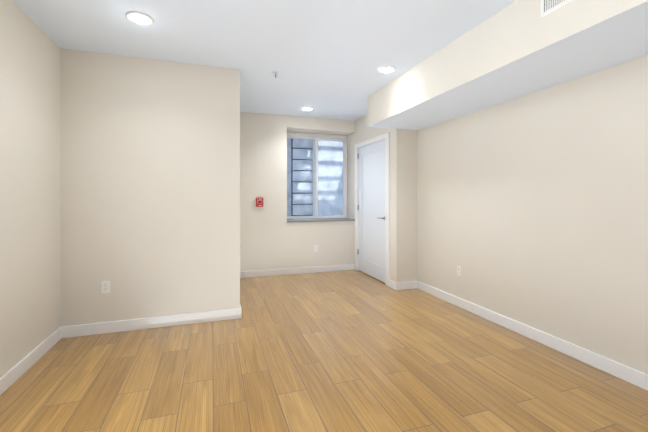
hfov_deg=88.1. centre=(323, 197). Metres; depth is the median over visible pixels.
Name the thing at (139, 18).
recessed light
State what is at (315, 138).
window unit
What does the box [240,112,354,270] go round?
wall
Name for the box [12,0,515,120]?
ceiling
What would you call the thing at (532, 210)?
wall
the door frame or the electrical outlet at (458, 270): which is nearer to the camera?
the electrical outlet at (458, 270)
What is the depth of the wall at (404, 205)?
4.75 m
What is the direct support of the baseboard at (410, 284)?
attached to the wall at (404, 205)
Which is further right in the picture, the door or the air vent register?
the air vent register
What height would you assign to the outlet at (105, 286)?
0.115 m
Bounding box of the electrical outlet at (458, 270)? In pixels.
[457,266,460,275]
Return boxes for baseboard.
[0,326,63,395]
[64,308,239,337]
[240,264,354,277]
[392,281,415,289]
[416,281,647,390]
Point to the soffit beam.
(516, 49)
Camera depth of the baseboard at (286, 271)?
5.67 m
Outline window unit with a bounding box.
[287,132,346,218]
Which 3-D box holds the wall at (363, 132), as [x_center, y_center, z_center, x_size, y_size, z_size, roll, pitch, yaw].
[0.753,-0.040,5.670,0.120,2.678,1.771,0,0,-18]
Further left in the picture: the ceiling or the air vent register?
the ceiling
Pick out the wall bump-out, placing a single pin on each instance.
(149, 188)
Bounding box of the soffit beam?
[368,0,647,129]
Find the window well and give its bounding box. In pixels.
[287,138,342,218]
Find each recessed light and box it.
[126,11,153,25]
[301,107,312,110]
[378,66,395,72]
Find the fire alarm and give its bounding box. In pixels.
[256,198,262,206]
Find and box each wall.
[0,0,59,377]
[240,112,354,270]
[347,114,391,279]
[392,129,416,282]
[417,55,647,373]
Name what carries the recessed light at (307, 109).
in the ceiling
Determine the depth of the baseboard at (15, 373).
2.54 m
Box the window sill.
[287,218,354,222]
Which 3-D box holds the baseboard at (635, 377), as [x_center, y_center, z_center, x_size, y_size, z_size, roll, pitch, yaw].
[2.424,1.249,1.526,0.017,0.105,6.909,0,0,-18]
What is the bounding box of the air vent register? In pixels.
[541,0,572,17]
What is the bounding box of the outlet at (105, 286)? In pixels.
[101,281,109,292]
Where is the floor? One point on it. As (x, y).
(346, 351)
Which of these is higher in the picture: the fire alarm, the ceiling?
the ceiling
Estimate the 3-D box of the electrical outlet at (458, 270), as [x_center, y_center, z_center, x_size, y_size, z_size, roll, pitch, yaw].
[1.605,0.877,3.988,0.009,0.115,0.070,0,0,-18]
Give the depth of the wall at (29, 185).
2.55 m
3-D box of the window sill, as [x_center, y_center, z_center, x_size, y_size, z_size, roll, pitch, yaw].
[-0.089,0.409,6.023,1.253,0.030,0.418,0,0,-18]
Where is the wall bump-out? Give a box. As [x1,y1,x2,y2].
[60,48,239,326]
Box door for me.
[357,140,384,282]
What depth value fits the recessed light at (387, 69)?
3.60 m
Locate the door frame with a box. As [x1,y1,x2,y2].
[355,132,389,286]
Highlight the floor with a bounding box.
[0,270,647,431]

